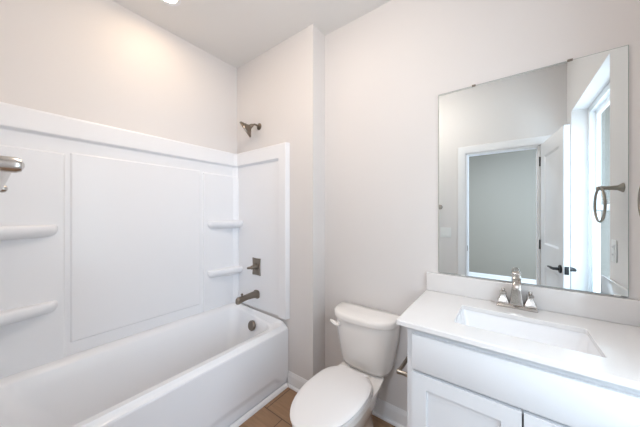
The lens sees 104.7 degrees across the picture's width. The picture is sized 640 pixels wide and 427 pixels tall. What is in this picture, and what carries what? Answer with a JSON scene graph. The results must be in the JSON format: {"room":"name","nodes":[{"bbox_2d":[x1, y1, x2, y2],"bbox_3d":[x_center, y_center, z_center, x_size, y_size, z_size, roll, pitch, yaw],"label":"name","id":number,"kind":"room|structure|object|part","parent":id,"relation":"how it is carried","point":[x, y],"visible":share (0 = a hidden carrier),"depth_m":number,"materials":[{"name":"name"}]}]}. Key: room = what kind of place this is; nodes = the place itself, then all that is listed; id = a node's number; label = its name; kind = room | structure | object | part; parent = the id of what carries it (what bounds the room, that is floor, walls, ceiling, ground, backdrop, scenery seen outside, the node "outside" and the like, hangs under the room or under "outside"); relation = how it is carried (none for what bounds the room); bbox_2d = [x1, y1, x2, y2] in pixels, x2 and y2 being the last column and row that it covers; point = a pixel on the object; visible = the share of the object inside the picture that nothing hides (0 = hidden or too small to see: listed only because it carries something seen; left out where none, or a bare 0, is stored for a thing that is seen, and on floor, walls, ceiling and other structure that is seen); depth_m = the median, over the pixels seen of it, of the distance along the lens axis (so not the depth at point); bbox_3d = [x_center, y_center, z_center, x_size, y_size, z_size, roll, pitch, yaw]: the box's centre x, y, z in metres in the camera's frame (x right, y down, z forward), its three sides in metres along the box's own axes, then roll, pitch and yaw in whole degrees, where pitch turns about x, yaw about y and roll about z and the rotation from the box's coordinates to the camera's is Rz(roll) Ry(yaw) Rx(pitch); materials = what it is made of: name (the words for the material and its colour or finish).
{"room":"bathroom","nodes":[
{"label":"bathroom","id":0,"kind":"room"},
{"bbox_2d":[0,0,236,153],"bbox_3d":[-1.284,-0.021,1.797,0.100,2.743,1.500,0,0,37],"label":"wall","id":1,"kind":"structure","parent":0,"point":[103,62],"depth_m":1.61,"materials":[{"name":"white paint"}]},
{"bbox_2d":[112,0,390,67],"bbox_3d":[-0.172,-1.442,1.051,2.775,0.100,1.866,0,0,37],"label":"ceiling","id":2,"kind":"structure","parent":0,"point":[235,32],"depth_m":1.76,"materials":[{"name":"white paint"}]},
{"bbox_2d":[160,0,180,5],"bbox_3d":[-0.971,-1.388,1.578,0.148,0.007,0.148,0,0,37],"label":"recessed light","id":3,"kind":"object","parent":2,"relation":"in","point":[168,2],"visible":1,"depth_m":1.62,"materials":[{"name":"white paint"}]},
{"bbox_2d":[237,24,324,380],"bbox_3d":[-0.388,-0.021,2.220,1.028,2.743,0.251,0,0,37],"label":"wall","id":4,"kind":"structure","parent":0,"point":[281,89],"depth_m":1.90,"materials":[{"name":"white paint"}]},
{"bbox_2d":[239,121,260,136],"bbox_3d":[-0.619,-0.724,2.128,0.142,0.140,0.173,0,0,37],"label":"shower","id":5,"kind":"object","parent":4,"relation":"attached to","point":[247,127],"visible":1,"depth_m":2.09,"materials":[{"name":"silver metal"}]},
{"bbox_2d":[229,383,287,426],"bbox_3d":[-0.699,1.338,1.340,0.022,0.026,1.469,0,0,37],"label":"trim","id":6,"kind":"structure","parent":4,"relation":"attached to","point":[283,387],"depth_m":1.70,"materials":[{"name":"white paint"}]},
{"bbox_2d":[287,371,307,392],"bbox_3d":[-0.158,1.298,1.873,0.243,0.105,0.030,0,0,37],"label":"baseboard","id":7,"kind":"structure","parent":4,"relation":"attached to","point":[295,382],"depth_m":1.90,"materials":[{"name":"white paint"}]},
{"bbox_2d":[239,387,394,426],"bbox_3d":[-0.172,1.401,1.051,2.775,0.100,1.866,0,0,37],"label":"floor","id":8,"kind":"structure","parent":0,"point":[276,413],"depth_m":1.65,"materials":[{"name":"brown tile"}]},
{"bbox_2d":[0,302,287,426],"bbox_3d":[-0.970,1.091,1.563,0.678,0.520,1.494,0,0,37],"label":"bathtub","id":9,"kind":"object","parent":8,"relation":"on","point":[210,368],"visible":0.95,"depth_m":1.52,"materials":[{"name":"white plastic"}]},
{"bbox_3d":[-0.581,0.953,2.098,0.084,0.085,0.032,0,0,37],"label":"overflow plate","id":10,"kind":"part","parent":9,"relation":"part of","materials":[{"name":"silver metal"}]},
{"bbox_2d":[290,302,399,426],"bbox_3d":[0.122,0.993,1.379,0.436,0.716,0.755,0,0,37],"label":"toilet","id":11,"kind":"object","parent":8,"relation":"on","point":[345,394],"visible":0.98,"depth_m":1.44,"materials":[{"name":"white ceramic"}]},
{"bbox_3d":[0.055,0.935,1.270,0.326,0.022,0.500,0,0,37],"label":"seat lid","id":12,"kind":"part","parent":11,"relation":"part of","materials":[{"name":"white plastic"}]},
{"bbox_3d":[0.056,0.957,1.272,0.322,0.017,0.489,0,0,37],"label":"seat","id":13,"kind":"part","parent":11,"relation":"part of","materials":[{"name":"white plastic"}]},
{"bbox_3d":[0.111,0.717,1.625,0.065,0.032,0.077,0,0,-34],"label":"flush lever","id":14,"kind":"part","parent":11,"relation":"part of","materials":[{"name":"white ceramic"}]},
{"bbox_3d":[0.119,1.175,1.376,0.320,0.352,0.694,0,0,37],"label":"bowl","id":15,"kind":"part","parent":11,"relation":"part of","materials":[{"name":"white ceramic"}]},
{"bbox_3d":[0.282,0.658,1.594,0.436,0.046,0.220,0,0,37],"label":"tank lid","id":16,"kind":"part","parent":11,"relation":"part of","materials":[{"name":"white ceramic"}]},
{"bbox_3d":[0.286,0.841,1.599,0.414,0.316,0.202,0,0,37],"label":"tank","id":17,"kind":"part","parent":11,"relation":"part of","materials":[{"name":"white ceramic"}]},
{"bbox_2d":[407,327,639,426],"bbox_3d":[0.824,0.912,1.018,0.765,0.877,0.521,0,0,37],"label":"vanity cabinet","id":18,"kind":"object","parent":8,"relation":"on","point":[451,383],"visible":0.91,"depth_m":0.85,"materials":[{"name":"white paint"}]},
{"bbox_2d":[396,357,406,376],"bbox_3d":[0.446,0.751,1.221,0.081,0.048,0.208,0,0,37],"label":"toilet paper holder","id":19,"kind":"object","parent":18,"relation":"attached to","point":[398,370],"visible":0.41,"depth_m":1.17,"materials":[{"name":"silver metal"}]},
{"bbox_3d":[0.398,0.751,1.157,0.081,0.048,0.048,0,0,37],"label":"post","id":20,"kind":"part","parent":19,"relation":"part of","materials":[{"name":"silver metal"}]},
{"bbox_3d":[0.528,0.947,0.926,0.354,0.584,0.019,0,0,37],"label":"cabinet door","id":21,"kind":"part","parent":18,"relation":"part of","materials":[{"name":"white paint"}]},
{"bbox_2d":[396,272,639,389],"bbox_3d":[0.816,0.410,1.019,0.830,0.125,0.530,0,0,37],"label":"countertop","id":22,"kind":"structure","parent":18,"relation":"on","point":[612,324],"depth_m":1.02,"materials":[{"name":"stone"}]},
{"bbox_2d":[496,271,537,312],"bbox_3d":[0.923,0.365,1.159,0.156,0.176,0.121,0,0,37],"label":"faucet","id":23,"kind":"object","parent":22,"relation":"on","point":[516,301],"visible":1,"depth_m":1.17,"materials":[{"name":"silver metal"}]},
{"bbox_3d":[0.903,0.400,1.218,0.047,0.070,0.047,0,0,37],"label":"handle","id":24,"kind":"part","parent":23,"relation":"part of","materials":[{"name":"silver metal"}]},
{"bbox_3d":[0.915,0.317,1.149,0.032,0.056,0.095,0,0,37],"label":"spout","id":25,"kind":"part","parent":23,"relation":"part of","materials":[{"name":"silver metal"}]},
{"bbox_3d":[0.944,0.444,1.187,0.156,0.018,0.052,0,0,37],"label":"plate","id":26,"kind":"part","parent":23,"relation":"part of","materials":[{"name":"silver metal"}]},
{"bbox_3d":[0.985,0.400,1.157,0.047,0.070,0.047,0,0,37],"label":"handle","id":27,"kind":"part","parent":23,"relation":"part of","materials":[{"name":"silver metal"}]},
{"bbox_2d":[456,309,601,356],"bbox_3d":[0.802,0.538,1.000,0.467,0.130,0.282,0,0,37],"label":"sink basin","id":28,"kind":"object","parent":22,"relation":"in","point":[576,341],"visible":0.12,"depth_m":1.07,"materials":[{"name":"white ceramic"}]},
{"bbox_3d":[0.815,0.947,0.711,0.354,0.584,0.019,0,0,37],"label":"cabinet door","id":29,"kind":"part","parent":18,"relation":"part of","materials":[{"name":"white paint"}]},
{"bbox_2d":[325,0,639,410],"bbox_3d":[0.704,-0.021,1.498,1.587,2.743,0.100,0,0,37],"label":"wall","id":30,"kind":"structure","parent":0,"point":[387,69],"depth_m":1.56,"materials":[{"name":"white paint"}]},
{"bbox_2d":[372,398,406,426],"bbox_3d":[0.344,1.298,1.686,0.785,0.105,0.030,0,0,37],"label":"baseboard","id":31,"kind":"structure","parent":30,"relation":"attached to","point":[383,410],"depth_m":1.60,"materials":[{"name":"white paint"}]},
{"bbox_2d":[427,272,639,326],"bbox_3d":[0.969,0.400,1.223,0.830,0.105,0.020,0,0,37],"label":"backsplash","id":32,"kind":"structure","parent":30,"relation":"attached to","point":[626,311],"depth_m":1.13,"materials":[{"name":"stone"}]},
{"bbox_2d":[439,45,628,296],"bbox_3d":[0.977,-0.175,1.224,0.714,1.039,0.010,0,0,37],"label":"wall mirror","id":33,"kind":"object","parent":30,"relation":"attached to","point":[534,164],"visible":0.99,"depth_m":1.16,"materials":[{"name":"grey mirror"}]},
{"bbox_3d":[-0.697,-0.020,0.350,2.775,2.743,0.115,0,0,37],"label":"wall","id":34,"kind":"structure","parent":0,"visible":0},
{"bbox_2d":[0,156,23,192],"bbox_3d":[-0.749,-0.076,0.531,0.659,0.054,0.113,0,0,37],"label":"towel bar","id":35,"kind":"object","parent":34,"relation":"attached to","point":[8,165],"visible":1,"depth_m":0.38,"materials":[{"name":"silver metal"}]},
{"bbox_3d":[-0.991,-0.076,0.712,0.054,0.054,0.113,0,0,37],"label":"post","id":36,"kind":"part","parent":35,"relation":"part of","materials":[{"name":"silver metal"}]},
{"bbox_3d":[-0.506,-0.076,0.350,0.054,0.054,0.113,0,0,37],"label":"post","id":37,"kind":"part","parent":35,"relation":"part of","materials":[{"name":"silver metal"}]},
{"bbox_2d":[0,102,289,378],"bbox_3d":[-0.966,0.135,1.559,0.694,1.390,1.498,0,0,37],"label":"shower surround","id":38,"kind":"object","parent":34,"relation":"attached to","point":[108,234],"visible":1,"depth_m":1.63,"materials":[{"name":"white plastic"}]},
{"bbox_2d":[0,300,57,326],"bbox_3d":[-1.545,0.524,1.258,0.092,0.070,0.300,0,0,37],"label":"shelf","id":39,"kind":"object","parent":38,"relation":"attached to","point":[16,314],"depth_m":1.29,"materials":[{"name":"white plastic"}]},
{"bbox_2d":[0,225,57,239],"bbox_3d":[-1.545,0.098,1.258,0.092,0.070,0.300,0,0,37],"label":"shelf","id":40,"kind":"object","parent":38,"relation":"attached to","point":[7,232],"depth_m":1.29,"materials":[{"name":"white plastic"}]},
{"bbox_2d":[207,265,242,277],"bbox_3d":[-0.841,0.524,2.200,0.092,0.070,0.300,0,0,37],"label":"shelf","id":41,"kind":"object","parent":38,"relation":"attached to","point":[224,271],"depth_m":2.20,"materials":[{"name":"white plastic"}]},
{"bbox_2d":[207,220,242,228],"bbox_3d":[-0.841,0.098,2.200,0.092,0.070,0.300,0,0,37],"label":"shelf","id":42,"kind":"object","parent":38,"relation":"attached to","point":[211,224],"depth_m":2.19,"materials":[{"name":"white plastic"}]},
{"bbox_2d":[235,290,259,304],"bbox_3d":[-0.614,0.704,2.088,0.072,0.079,0.203,0,0,37],"label":"tub spout","id":43,"kind":"object","parent":38,"relation":"attached to","point":[255,294],"visible":1,"depth_m":2.07,"materials":[{"name":"silver metal"}]},
{"bbox_2d":[247,257,260,275],"bbox_3d":[-0.580,0.466,2.138,0.104,0.150,0.083,0,0,37],"label":"shower valve","id":44,"kind":"object","parent":38,"relation":"attached to","point":[255,267],"visible":1,"depth_m":2.15,"materials":[{"name":"silver metal"}]},
{"bbox_3d":[-0.588,0.466,2.138,0.081,0.052,0.051,0,0,-42],"label":"lever","id":45,"kind":"part","parent":44,"relation":"part of","materials":[{"name":"silver metal"}]},
{"bbox_3d":[-0.527,0.135,2.144,0.693,1.390,0.035,0,0,37],"label":"panel","id":46,"kind":"part","parent":38,"relation":"part of","materials":[{"name":"white plastic"}]},
{"bbox_3d":[0.909,-0.020,0.314,0.160,2.743,1.751,0,0,37],"label":"wall","id":47,"kind":"structure","parent":0,"visible":0},
{"bbox_2d":[638,187,639,215],"bbox_3d":[1.105,-0.051,0.784,0.090,0.197,0.179,0,0,37],"label":"towel ring","id":48,"kind":"object","parent":47,"relation":"attached to","point":[639,187],"visible":1,"depth_m":0.87,"materials":[{"name":"silver metal"}]}
]}

